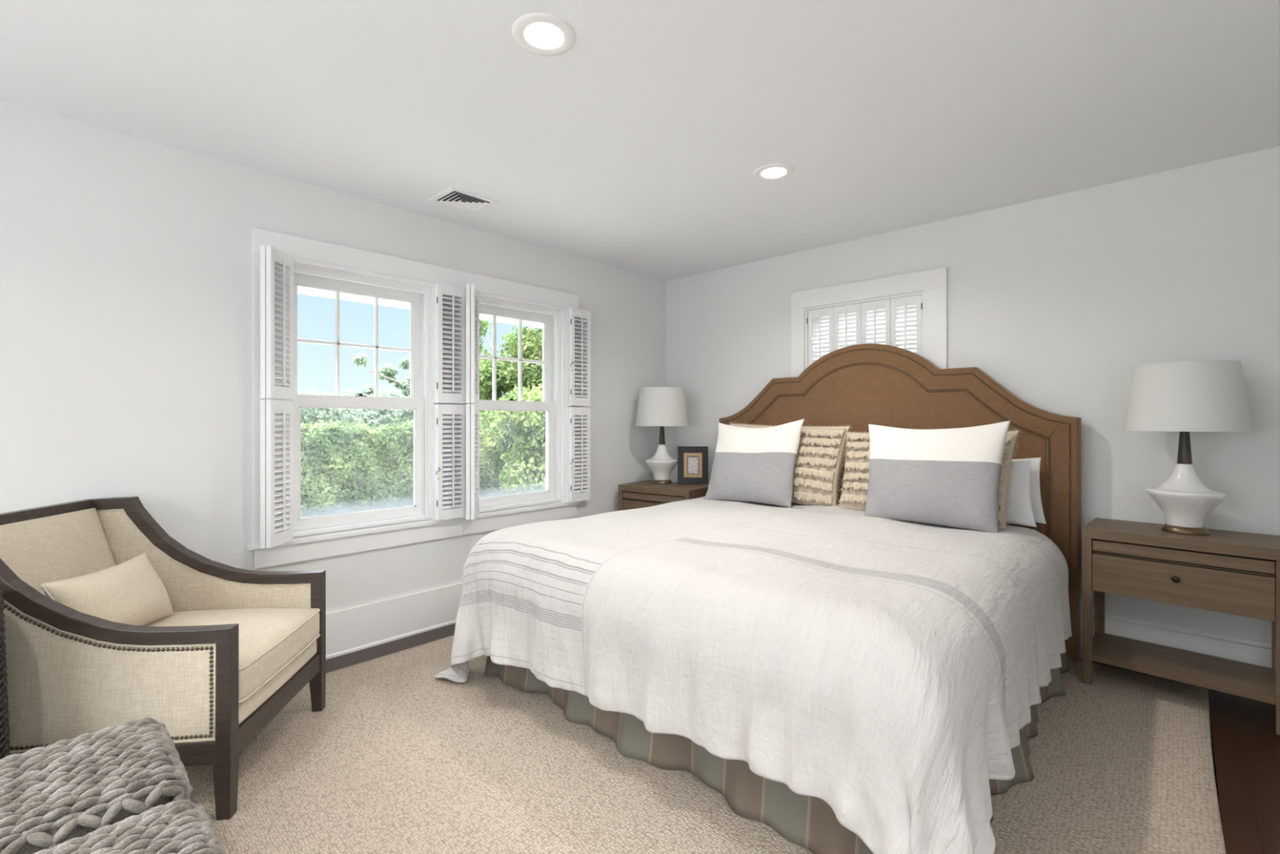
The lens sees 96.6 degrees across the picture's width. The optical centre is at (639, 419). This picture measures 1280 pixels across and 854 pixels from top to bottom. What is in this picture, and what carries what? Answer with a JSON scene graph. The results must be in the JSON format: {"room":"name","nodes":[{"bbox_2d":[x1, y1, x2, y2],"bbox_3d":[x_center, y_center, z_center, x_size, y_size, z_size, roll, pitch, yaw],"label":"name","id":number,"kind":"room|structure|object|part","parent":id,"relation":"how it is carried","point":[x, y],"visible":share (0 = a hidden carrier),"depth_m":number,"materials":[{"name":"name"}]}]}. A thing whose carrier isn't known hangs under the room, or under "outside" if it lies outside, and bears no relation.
{"room":"bedroom","nodes":[
{"label":"bedroom","id":0,"kind":"room"},
{"bbox_2d":[0,100,665,613],"bbox_3d":[-1.734,0.020,2.971,0.150,2.440,5.850,0,0,43],"label":"wall","id":1,"kind":"structure","parent":0,"point":[126,261],"depth_m":2.52,"materials":[{"name":"paint"}]},
{"bbox_2d":[260,400,293,548],"bbox_3d":[-1.727,0.251,2.720,0.074,0.682,0.192,0,0,-3],"label":"shutter","id":2,"kind":"object","parent":1,"relation":"attached to","point":[276,529],"visible":1,"depth_m":2.67,"materials":[{"name":"paint"}]},
{"bbox_3d":[-1.694,0.238,2.719,0.008,0.580,0.009,0,0,-3],"label":"tilt rod","id":3,"kind":"part","parent":2,"relation":"part of","materials":[{"name":"paint"}]},
{"bbox_2d":[260,245,293,399],"bbox_3d":[-1.727,-0.449,2.720,0.074,0.702,0.192,0,0,-3],"label":"shutter","id":4,"kind":"object","parent":1,"relation":"attached to","point":[276,265],"visible":1,"depth_m":2.67,"materials":[{"name":"paint"}]},
{"bbox_3d":[-1.694,-0.462,2.719,0.008,0.600,0.009,0,0,-3],"label":"tilt rod","id":5,"kind":"part","parent":4,"relation":"part of","materials":[{"name":"paint"}]},
{"bbox_2d":[284,262,431,536],"bbox_3d":[-1.569,-0.102,3.173,0.212,1.375,0.770,0,0,43],"label":"window","id":6,"kind":"structure","parent":1,"relation":"in","point":[419,297],"depth_m":3.21,"materials":[{"name":"paint"}]},
{"bbox_3d":[-1.575,-0.428,3.179,0.036,0.687,0.734,0,0,43],"label":"sash","id":7,"kind":"part","parent":6,"relation":"part of","materials":[{"name":"paint"}]},
{"bbox_3d":[-1.540,0.218,3.145,0.038,0.691,0.734,0,0,43],"label":"sash","id":8,"kind":"part","parent":6,"relation":"part of","materials":[{"name":"paint"}]},
{"bbox_3d":[-1.542,0.224,3.147,0.004,0.589,0.624,0,0,43],"label":"glass pane","id":9,"kind":"part","parent":6,"relation":"part of","materials":[{"name":"clear glass"}]},
{"bbox_2d":[325,582,462,659],"bbox_3d":[-1.670,1.124,2.911,0.024,0.232,5.550,0,0,43],"label":"baseboard","id":10,"kind":"structure","parent":1,"relation":"attached to","point":[348,630],"depth_m":3.19,"materials":[{"name":"paint"}]},
{"bbox_2d":[246,501,581,568],"bbox_3d":[-1.159,0.654,3.463,0.054,0.118,2.065,0,0,43],"label":"trim","id":11,"kind":"structure","parent":1,"relation":"attached to","point":[324,545],"depth_m":3.22,"materials":[{"name":"paint"}]},
{"bbox_2d":[252,226,577,544],"bbox_3d":[-1.151,-0.160,3.455,0.036,1.510,2.025,0,0,43],"label":"trim","id":12,"kind":"structure","parent":1,"relation":"attached to","point":[303,251],"depth_m":3.21,"materials":[{"name":"paint"}]},
{"bbox_2d":[297,285,542,328],"bbox_3d":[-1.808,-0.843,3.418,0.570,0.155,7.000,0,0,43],"label":"trim","id":13,"kind":"structure","parent":1,"relation":"attached to","point":[300,290],"depth_m":3.78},
{"bbox_2d":[434,404,466,520],"bbox_3d":[-1.143,0.251,3.421,0.074,0.682,0.200,0,0,43],"label":"shutter","id":14,"kind":"object","parent":1,"relation":"attached to","point":[452,510],"visible":1,"depth_m":3.40,"materials":[{"name":"paint"}]},
{"bbox_3d":[-1.114,0.238,3.404,0.008,0.580,0.009,0,0,43],"label":"tilt rod","id":15,"kind":"part","parent":14,"relation":"part of","materials":[{"name":"paint"}]},
{"bbox_2d":[434,283,466,403],"bbox_3d":[-1.140,-0.449,3.424,0.074,0.702,0.192,0,0,43],"label":"shutter","id":16,"kind":"object","parent":1,"relation":"attached to","point":[442,292],"visible":0.99,"depth_m":3.40,"materials":[{"name":"paint"}]},
{"bbox_3d":[-1.114,-0.462,3.404,0.008,0.600,0.009,0,0,43],"label":"tilt rod","id":17,"kind":"part","parent":16,"relation":"part of","materials":[{"name":"paint"}]},
{"bbox_2d":[465,295,561,511],"bbox_3d":[-0.898,-0.102,3.887,0.212,1.375,0.770,0,0,43],"label":"window","id":18,"kind":"structure","parent":1,"relation":"in","point":[550,318],"depth_m":4.03,"materials":[{"name":"paint"}]},
{"bbox_2d":[466,404,479,519],"bbox_3d":[-1.015,0.251,3.469,0.074,0.682,0.192,0,0,-7],"label":"shutter","id":19,"kind":"object","parent":18,"relation":"attached to","point":[472,410],"visible":1,"depth_m":3.38,"materials":[{"name":"paint"}]},
{"bbox_3d":[-1.028,0.251,3.464,0.026,0.682,0.186,0,0,-7],"label":"shutter panel","id":20,"kind":"part","parent":19,"relation":"part of","materials":[{"name":"paint"}]},
{"bbox_3d":[-1.002,0.251,3.467,0.026,0.682,0.186,0,0,-7],"label":"shutter panel","id":21,"kind":"part","parent":19,"relation":"part of","materials":[{"name":"paint"}]},
{"bbox_3d":[-0.982,0.238,3.470,0.008,0.580,0.009,0,0,-7],"label":"tilt rod","id":22,"kind":"part","parent":19,"relation":"part of","materials":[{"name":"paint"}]},
{"bbox_2d":[466,284,479,404],"bbox_3d":[-1.015,-0.449,3.469,0.074,0.702,0.192,0,0,-7],"label":"shutter","id":23,"kind":"object","parent":18,"relation":"attached to","point":[472,291],"visible":1,"depth_m":3.38,"materials":[{"name":"paint"}]},
{"bbox_3d":[-1.028,-0.449,3.464,0.026,0.702,0.186,0,0,-7],"label":"shutter panel","id":24,"kind":"part","parent":23,"relation":"part of","materials":[{"name":"paint"}]},
{"bbox_3d":[-1.002,-0.449,3.467,0.026,0.702,0.186,0,0,-7],"label":"shutter panel","id":25,"kind":"part","parent":23,"relation":"part of","materials":[{"name":"paint"}]},
{"bbox_3d":[-0.982,-0.462,3.470,0.008,0.600,0.009,0,0,-7],"label":"tilt rod","id":26,"kind":"part","parent":23,"relation":"part of","materials":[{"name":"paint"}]},
{"bbox_3d":[-0.868,0.218,3.859,0.038,0.691,0.734,0,0,43],"label":"sash","id":27,"kind":"part","parent":18,"relation":"part of","materials":[{"name":"paint"}]},
{"bbox_3d":[-0.871,0.224,3.861,0.004,0.589,0.624,0,0,43],"label":"glass pane","id":28,"kind":"part","parent":18,"relation":"part of","materials":[{"name":"clear glass"}]},
{"bbox_3d":[-0.904,-0.428,3.893,0.036,0.687,0.734,0,0,43],"label":"sash","id":29,"kind":"part","parent":18,"relation":"part of","materials":[{"name":"paint"}]},
{"bbox_2d":[567,406,591,502],"bbox_3d":[-0.450,0.251,4.164,0.074,0.682,0.200,0,0,43],"label":"shutter","id":30,"kind":"object","parent":1,"relation":"attached to","point":[584,493],"visible":1,"depth_m":4.14,"materials":[{"name":"paint"}]},
{"bbox_3d":[-0.421,0.238,4.147,0.008,0.580,0.009,0,0,43],"label":"tilt rod","id":31,"kind":"part","parent":30,"relation":"part of","materials":[{"name":"paint"}]},
{"bbox_2d":[567,307,591,406],"bbox_3d":[-0.450,-0.449,4.164,0.074,0.702,0.200,0,0,43],"label":"shutter","id":32,"kind":"object","parent":1,"relation":"attached to","point":[584,317],"visible":1,"depth_m":4.14,"materials":[{"name":"paint"}]},
{"bbox_3d":[-0.421,-0.462,4.147,0.008,0.600,0.009,0,0,43],"label":"tilt rod","id":33,"kind":"part","parent":32,"relation":"part of","materials":[{"name":"paint"}]},
{"bbox_2d":[0,0,1279,280],"bbox_3d":[0.051,-1.260,1.293,5.050,0.120,5.850,0,0,43],"label":"ceiling","id":34,"kind":"structure","parent":0,"point":[637,147],"depth_m":2.13,"materials":[{"name":"paint"}]},
{"bbox_2d":[427,186,498,213],"bbox_3d":[-0.968,-1.194,3.129,0.260,0.012,0.280,0,0,43],"label":"ceiling vent","id":35,"kind":"object","parent":34,"relation":"in","point":[452,197],"visible":1,"depth_m":3.12,"materials":[{"name":"metal"}]},
{"bbox_2d":[511,12,575,55],"bbox_3d":[-0.300,-1.197,1.781,0.196,0.006,0.196,0,0,43],"label":"recessed light","id":36,"kind":"object","parent":34,"relation":"in","point":[538,33],"visible":1,"depth_m":1.77,"materials":[{"name":"paint"}]},
{"bbox_2d":[753,163,795,181],"bbox_3d":[0.649,-1.197,2.768,0.196,0.006,0.196,0,0,43],"label":"recessed light","id":37,"kind":"object","parent":34,"relation":"in","point":[773,171],"visible":1,"depth_m":2.76,"materials":[{"name":"paint"}]},
{"bbox_2d":[325,622,1279,853],"bbox_3d":[0.051,1.300,1.293,5.050,0.120,5.850,0,0,43],"label":"floor","id":38,"kind":"structure","parent":0,"point":[1246,744],"depth_m":2.09,"materials":[{"name":"brown wood"}]},
{"bbox_2d":[184,635,1226,853],"bbox_3d":[-0.288,1.233,1.811,3.115,0.014,5.140,0,0,43],"label":"area rug","id":39,"kind":"object","parent":38,"relation":"on","point":[399,757],"visible":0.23,"depth_m":1.92,"materials":[{"name":"carpet"}]},
{"bbox_2d":[0,588,10,759],"bbox_3d":[-1.885,0.847,1.441,0.415,0.758,0.415,0,0,16],"label":"woven basket","id":40,"kind":"object","parent":39,"relation":"on","point":[5,749],"visible":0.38,"depth_m":1.56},
{"bbox_2d":[0,717,192,853],"bbox_3d":[-1.353,1.012,1.309,0.463,0.404,0.473,0,0,43],"label":"knitted pouf","id":41,"kind":"object","parent":39,"relation":"on","point":[51,795],"visible":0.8,"depth_m":1.29,"materials":[{"name":"grey fabric"}]},
{"bbox_2d":[33,799,225,853],"bbox_3d":[-0.989,1.011,0.974,0.453,0.402,0.473,0,0,43],"label":"knitted pouf","id":42,"kind":"object","parent":39,"relation":"on","point":[183,826],"visible":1,"depth_m":1.12,"materials":[{"name":"grey fabric"}]},
{"bbox_2d":[0,496,325,820],"bbox_3d":[-1.746,0.770,2.037,0.926,0.910,0.690,0,0,-7],"label":"armchair","id":43,"kind":"object","parent":39,"relation":"on","point":[237,645],"visible":0.9,"depth_m":1.76,"materials":[{"name":"beige fabric"}]},
{"bbox_3d":[-2.177,0.344,1.983,0.058,0.047,0.600,0,0,-7],"label":"rail","id":44,"kind":"part","parent":43,"relation":"part of","materials":[{"name":"brown wood"}]},
{"bbox_2d":[39,552,173,626],"bbox_3d":[-1.832,0.637,1.994,0.189,0.258,0.455,0,0,-11],"label":"lumbar pillow","id":45,"kind":"object","parent":43,"relation":"on","point":[130,592],"visible":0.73,"depth_m":1.95,"materials":[{"name":"fabric"}]},
{"bbox_3d":[-1.706,0.672,1.700,0.802,0.606,0.005,0,0,-7],"label":"nailhead trim","id":46,"kind":"part","parent":43,"relation":"part of","materials":[{"name":"brown metal"}]},
{"bbox_3d":[-1.710,0.672,1.716,0.825,0.626,0.029,0,0,-7],"label":"panel","id":47,"kind":"part","parent":43,"relation":"part of","materials":[{"name":"fabric"}]},
{"bbox_3d":[-1.712,0.685,1.716,0.915,0.740,0.045,0,0,-7],"label":"frame","id":48,"kind":"part","parent":43,"relation":"part of","materials":[{"name":"brown wood"}]},
{"bbox_3d":[-1.789,0.672,2.356,0.825,0.626,0.029,0,0,-7],"label":"panel","id":49,"kind":"part","parent":43,"relation":"part of","materials":[{"name":"fabric"}]},
{"bbox_3d":[-1.791,0.685,2.356,0.915,0.740,0.045,0,0,-7],"label":"frame","id":50,"kind":"part","parent":43,"relation":"part of","materials":[{"name":"brown wood"}]},
{"bbox_3d":[-1.284,1.140,1.769,0.052,0.170,0.045,0,0,-7],"label":"leg","id":51,"kind":"part","parent":43,"relation":"part of","materials":[{"name":"brown wood"}]},
{"bbox_2d":[146,608,319,700],"bbox_3d":[-1.640,0.826,2.050,0.710,0.157,0.592,0,0,-7],"label":"seat cushion","id":52,"kind":"object","parent":43,"relation":"on","point":[270,640],"depth_m":2.10,"materials":[{"name":"fabric"}]},
{"bbox_3d":[-1.323,1.016,2.089,0.040,0.074,0.600,0,0,-7],"label":"rail","id":53,"kind":"part","parent":43,"relation":"part of","materials":[{"name":"brown wood"}]},
{"bbox_3d":[-1.363,1.140,2.409,0.052,0.170,0.045,0,0,-7],"label":"leg","id":54,"kind":"part","parent":43,"relation":"part of","materials":[{"name":"brown wood"}]},
{"bbox_2d":[617,480,708,511],"bbox_3d":[0.198,0.864,4.372,0.640,0.722,0.412,0,0,36],"label":"nightstand","id":55,"kind":"object","parent":39,"relation":"on","point":[642,494],"visible":0.41,"depth_m":4.27,"materials":[{"name":"brown wood"}]},
{"bbox_3d":[-0.143,0.886,4.416,0.036,0.676,0.036,0,0,36],"label":"leg","id":56,"kind":"part","parent":55,"relation":"part of","materials":[{"name":"brown wood"}]},
{"bbox_3d":[0.194,0.703,4.365,0.564,0.169,0.347,0,0,36],"label":"drawer","id":57,"kind":"part","parent":55,"relation":"part of","materials":[{"name":"brown wood"}]},
{"bbox_2d":[622,491,684,502],"bbox_3d":[0.167,0.581,4.328,0.564,0.048,0.240,0,0,36],"label":"drawer","id":58,"kind":"object","parent":55,"relation":"on","point":[650,496],"depth_m":4.25,"materials":[{"name":"brown wood"}]},
{"bbox_2d":[635,386,688,484],"bbox_3d":[0.173,0.127,4.513,0.420,0.750,0.420,0,0,9],"label":"table lamp","id":59,"kind":"object","parent":55,"relation":"on","point":[661,406],"visible":1,"depth_m":4.38,"materials":[{"name":"white fabric"}]},
{"bbox_3d":[0.173,-0.099,4.513,0.420,0.298,0.420,0,0,9],"label":"lamp shade","id":60,"kind":"part","parent":59,"relation":"part of","materials":[{"name":"white fabric"}]},
{"bbox_2d":[677,446,708,484],"bbox_3d":[0.414,0.356,4.463,0.237,0.292,0.096,0,0,5],"label":"picture frame","id":61,"kind":"object","parent":55,"relation":"on","point":[692,461],"visible":1,"depth_m":4.44,"materials":[{"name":"black paint"}]},
{"bbox_2d":[688,457,697,473],"bbox_3d":[0.412,0.356,4.446,0.082,0.131,0.022,0,0,5],"label":"picture","id":62,"kind":"object","parent":61,"relation":"attached to","point":[692,461],"depth_m":4.44},
{"bbox_2d":[719,343,1080,661],"bbox_3d":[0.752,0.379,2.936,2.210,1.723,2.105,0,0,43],"label":"headboard","id":63,"kind":"object","parent":39,"relation":"on","point":[856,386],"visible":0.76,"depth_m":3.35,"materials":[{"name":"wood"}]},
{"bbox_2d":[484,647,1071,853],"bbox_3d":[0.680,1.032,2.802,2.142,0.384,2.092,0,0,43],"label":"bed skirt","id":64,"kind":"object","parent":63,"relation":"attached to","point":[810,823],"visible":0.07,"depth_m":1.92,"materials":[{"name":"fabric"}]},
{"bbox_3d":[-0.003,1.032,2.081,1.990,0.384,0.103,0,0,43],"label":"skirt panel","id":65,"kind":"part","parent":64,"relation":"part of","materials":[{"name":"fabric"}]},
{"bbox_3d":[1.454,1.032,2.137,0.102,0.384,2.001,0,0,43],"label":"skirt panel","id":66,"kind":"part","parent":64,"relation":"part of","materials":[{"name":"fabric"}]},
{"bbox_3d":[1.407,0.262,3.632,1.976,1.255,0.004,0,0,43],"label":"nailhead trim","id":67,"kind":"part","parent":63,"relation":"part of","materials":[{"name":"brown metal"}]},
{"bbox_3d":[0.716,0.713,2.832,1.990,0.330,2.105,0,0,43],"label":"mattress","id":68,"kind":"object","parent":63,"relation":"on","visible":0},
{"bbox_2d":[434,496,1071,853],"bbox_3d":[0.575,0.862,2.646,2.405,0.712,2.227,0,0,43],"label":"coverlet","id":69,"kind":"object","parent":68,"relation":"on","point":[882,671],"visible":0.91,"depth_m":1.79,"materials":[{"name":"fabric"}]},
{"bbox_2d":[704,418,804,507],"bbox_3d":[0.716,0.264,3.634,0.606,0.537,0.236,0,0,36],"label":"pillow","id":70,"kind":"object","parent":69,"relation":"on","point":[751,464],"visible":0.98,"depth_m":3.56,"materials":[{"name":"fabric"}]},
{"bbox_2d":[729,422,852,506],"bbox_3d":[0.884,0.276,3.713,0.925,0.533,0.272,0,0,45],"label":"ruffled pillow","id":71,"kind":"object","parent":69,"relation":"on","point":[820,455],"visible":0.36,"depth_m":3.47,"materials":[{"name":"beige fabric"}]},
{"bbox_2d":[837,430,869,511],"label":"ruffled pillow","id":72,"kind":"object","parent":69,"relation":"on","point":[854,494],"depth_m":3.27,"materials":[{"name":"beige fabric"}]},
{"bbox_2d":[864,420,1010,533],"bbox_3d":[1.470,0.269,2.915,0.685,0.527,0.248,0,0,43],"label":"pillow","id":73,"kind":"object","parent":69,"relation":"on","point":[943,477],"visible":0.98,"depth_m":2.82,"materials":[{"name":"fabric"}]},
{"bbox_2d":[998,427,1022,528],"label":"ruffled pillow","id":74,"kind":"object","parent":69,"relation":"on","point":[1011,436],"depth_m":2.81,"materials":[{"name":"beige fabric"}]},
{"bbox_2d":[1005,460,1036,527],"bbox_3d":[1.733,0.364,3.064,0.675,0.328,0.136,0,0,43],"label":"sleeping pillow","id":75,"kind":"object","parent":68,"relation":"on","point":[1020,512],"visible":0.3,"depth_m":2.86,"materials":[{"name":"white fabric"}]},
{"bbox_2d":[1011,457,1046,524],"bbox_3d":[1.822,0.359,3.136,0.685,0.338,0.116,0,0,43],"label":"sleeping pillow","id":76,"kind":"object","parent":68,"relation":"on","point":[1037,505],"visible":0.15,"depth_m":2.92,"materials":[{"name":"white fabric"}]},
{"bbox_2d":[1081,517,1279,735],"bbox_3d":[2.410,0.864,2.551,0.412,0.722,0.640,0,0,-44],"label":"nightstand","id":77,"kind":"object","parent":39,"relation":"on","point":[1233,572],"visible":0.99,"depth_m":2.46,"materials":[{"name":"brown wood"}]},
{"bbox_3d":[2.081,0.886,2.654,0.036,0.676,0.036,0,0,-44],"label":"leg","id":78,"kind":"part","parent":77,"relation":"part of","materials":[{"name":"brown wood"}]},
{"bbox_3d":[2.336,0.886,2.899,0.036,0.676,0.036,0,0,-44],"label":"leg","id":79,"kind":"part","parent":77,"relation":"part of","materials":[{"name":"brown wood"}]},
{"bbox_3d":[2.270,0.676,2.417,0.025,0.028,0.028,0,0,-44],"label":"knob","id":80,"kind":"part","parent":77,"relation":"part of","materials":[{"name":"brown metal"}]},
{"bbox_2d":[1091,632,1275,704],"bbox_3d":[2.417,1.097,2.558,0.378,0.030,0.632,0,0,-44],"label":"shelf","id":81,"kind":"object","parent":77,"relation":"attached to","point":[1257,682],"depth_m":2.51,"materials":[{"name":"brown wood"}]},
{"bbox_2d":[1092,538,1275,573],"bbox_3d":[2.371,0.581,2.514,0.240,0.048,0.564,0,0,-44],"label":"drawer","id":82,"kind":"object","parent":77,"relation":"on","point":[1253,564],"depth_m":2.41,"materials":[{"name":"brown wood"}]},
{"bbox_3d":[2.404,0.703,2.546,0.347,0.169,0.564,0,0,-44],"label":"drawer","id":83,"kind":"part","parent":77,"relation":"part of","materials":[{"name":"brown wood"}]},
{"bbox_2d":[1123,360,1253,535],"bbox_3d":[2.438,0.127,2.554,0.420,0.750,0.420,0,0,43],"label":"table lamp","id":84,"kind":"object","parent":77,"relation":"on","point":[1186,397],"visible":1,"depth_m":2.45,"materials":[{"name":"white ceramic"}]},
{"bbox_3d":[2.438,-0.099,2.554,0.420,0.298,0.420,0,0,43],"label":"lamp shade","id":85,"kind":"part","parent":84,"relation":"part of","materials":[{"name":"white fabric"}]},
{"bbox_3d":[2.754,0.886,2.463,0.036,0.676,0.036,0,0,-44],"label":"leg","id":86,"kind":"part","parent":77,"relation":"part of","materials":[{"name":"brown wood"}]},
{"bbox_3d":[2.499,0.886,2.218,0.036,0.676,0.036,0,0,-44],"label":"leg","id":87,"kind":"part","parent":77,"relation":"part of","materials":[{"name":"brown wood"}]},
{"bbox_2d":[665,146,1279,643],"bbox_3d":[2.058,0.020,3.318,4.900,2.440,0.150,0,0,43],"label":"wall","id":88,"kind":"structure","parent":0,"point":[1058,300],"depth_m":2.93,"materials":[{"name":"paint"}]},
{"bbox_2d":[804,291,923,368],"bbox_3d":[1.522,-0.325,3.842,0.791,0.930,0.180,0,0,43],"label":"window","id":89,"kind":"structure","parent":88,"relation":"in","point":[806,309],"depth_m":3.89,"materials":[{"name":"paint"}]},
{"bbox_3d":[1.531,-0.325,3.851,0.759,0.898,0.035,0,0,43],"label":"sash","id":90,"kind":"part","parent":89,"relation":"part of","materials":[{"name":"paint"}]},
{"bbox_2d":[806,302,861,366],"bbox_3d":[1.328,-0.325,3.916,0.380,0.894,0.038,0,0,43],"label":"shutter","id":91,"kind":"object","parent":89,"relation":"attached to","point":[833,313],"visible":0.38,"depth_m":3.91,"materials":[{"name":"paint"}]},
{"bbox_3d":[1.251,-0.338,3.968,0.009,0.792,0.008,0,0,43],"label":"tilt rod","id":92,"kind":"part","parent":91,"relation":"part of","materials":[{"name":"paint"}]},
{"bbox_3d":[1.264,-0.325,3.983,0.187,0.894,0.029,0,0,43],"label":"shutter panel","id":93,"kind":"part","parent":91,"relation":"part of","materials":[{"name":"paint"}]},
{"bbox_3d":[1.388,-0.338,3.839,0.009,0.792,0.008,0,0,43],"label":"tilt rod","id":94,"kind":"part","parent":91,"relation":"part of","materials":[{"name":"paint"}]},
{"bbox_3d":[1.402,-0.325,3.853,0.187,0.894,0.029,0,0,43],"label":"shutter panel","id":95,"kind":"part","parent":91,"relation":"part of","materials":[{"name":"paint"}]},
{"bbox_2d":[861,294,922,355],"bbox_3d":[1.608,-0.325,3.653,0.380,0.894,0.038,0,0,43],"label":"shutter","id":96,"kind":"object","parent":89,"relation":"attached to","point":[890,305],"visible":0.42,"depth_m":3.64,"materials":[{"name":"paint"}]},
{"bbox_3d":[1.527,-0.338,3.708,0.009,0.792,0.008,0,0,43],"label":"tilt rod","id":97,"kind":"part","parent":96,"relation":"part of","materials":[{"name":"paint"}]},
{"bbox_3d":[1.541,-0.325,3.723,0.187,0.894,0.029,0,0,43],"label":"shutter panel","id":98,"kind":"part","parent":96,"relation":"part of","materials":[{"name":"paint"}]},
{"bbox_3d":[1.665,-0.338,3.579,0.009,0.792,0.008,0,0,43],"label":"tilt rod","id":99,"kind":"part","parent":96,"relation":"part of","materials":[{"name":"paint"}]},
{"bbox_3d":[1.679,-0.325,3.594,0.187,0.894,0.029,0,0,43],"label":"shutter panel","id":100,"kind":"part","parent":96,"relation":"part of","materials":[{"name":"paint"}]},
{"bbox_2d":[791,266,947,377],"bbox_3d":[1.454,-0.315,3.748,1.050,1.190,0.050,0,0,43],"label":"trim","id":101,"kind":"structure","parent":88,"relation":"attached to","point":[933,283],"depth_m":3.60,"materials":[{"name":"paint"}]},
{"bbox_2d":[1080,608,1271,668],"bbox_3d":[1.951,1.115,3.302,4.734,0.250,0.020,0,0,43],"label":"baseboard","id":102,"kind":"structure","parent":88,"relation":"attached to","point":[1230,647],"depth_m":2.69,"materials":[{"name":"paint"}]},
{"label":"outside","id":103,"kind":"structure","parent":0,"visible":0},
{"bbox_3d":[-12.966,1.840,37.925,55.600,0.100,90.000,0,0,43],"label":"lawn","id":104,"kind":"structure","parent":103,"visible":0},
{"bbox_2d":[297,386,368,438],"bbox_3d":[-12.920,0.322,20.577,5.682,2.936,2.770,0,0,-28],"label":"tree","id":105,"kind":"object","parent":104,"relation":"on","point":[308,415],"visible":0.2,"depth_m":20.65,"materials":[{"name":"green plant"}]},
{"bbox_2d":[339,384,413,426],"bbox_3d":[-10.741,0.151,23.714,3.425,3.278,2.815,0,0,-38],"label":"tree","id":106,"kind":"object","parent":104,"relation":"on","point":[372,413],"visible":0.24,"depth_m":23.12,"materials":[{"name":"green plant"}]},
{"bbox_2d":[351,351,413,426],"bbox_3d":[-4.720,0.222,11.857,1.332,3.147,2.007,0,0,34],"label":"deciduous tree","id":107,"kind":"object","parent":104,"relation":"on","point":[388,372],"visible":0.34,"depth_m":11.60,"materials":[{"name":"green plant"}]},
{"bbox_2d":[300,417,522,517],"bbox_3d":[-2.692,0.900,9.739,1.370,1.865,15.002,0,0,43],"label":"clipped hedge","id":108,"kind":"object","parent":104,"relation":"on","point":[360,466],"visible":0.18,"depth_m":7.81,"materials":[{"name":"green plant"}]},
{"bbox_2d":[479,319,542,421],"bbox_3d":[-2.261,-0.831,11.258,4.013,5.257,3.120,0,0,-16],"label":"deciduous tree","id":109,"kind":"object","parent":104,"relation":"on","point":[507,372],"visible":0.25,"depth_m":10.46,"materials":[{"name":"green plant"}]},
{"bbox_3d":[8.831,1.840,17.435,4.230,0.100,90.000,0,0,43],"label":"gravel path","id":110,"kind":"object","parent":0,"visible":0},
{"bbox_2d":[479,382,546,493],"bbox_3d":[-0.909,0.875,8.998,2.286,2.760,4.660,0,0,26],"label":"leafy shrub","id":111,"kind":"object","parent":110,"relation":"on","point":[526,470],"visible":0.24,"depth_m":7.70,"materials":[{"name":"green plant"}]}
]}

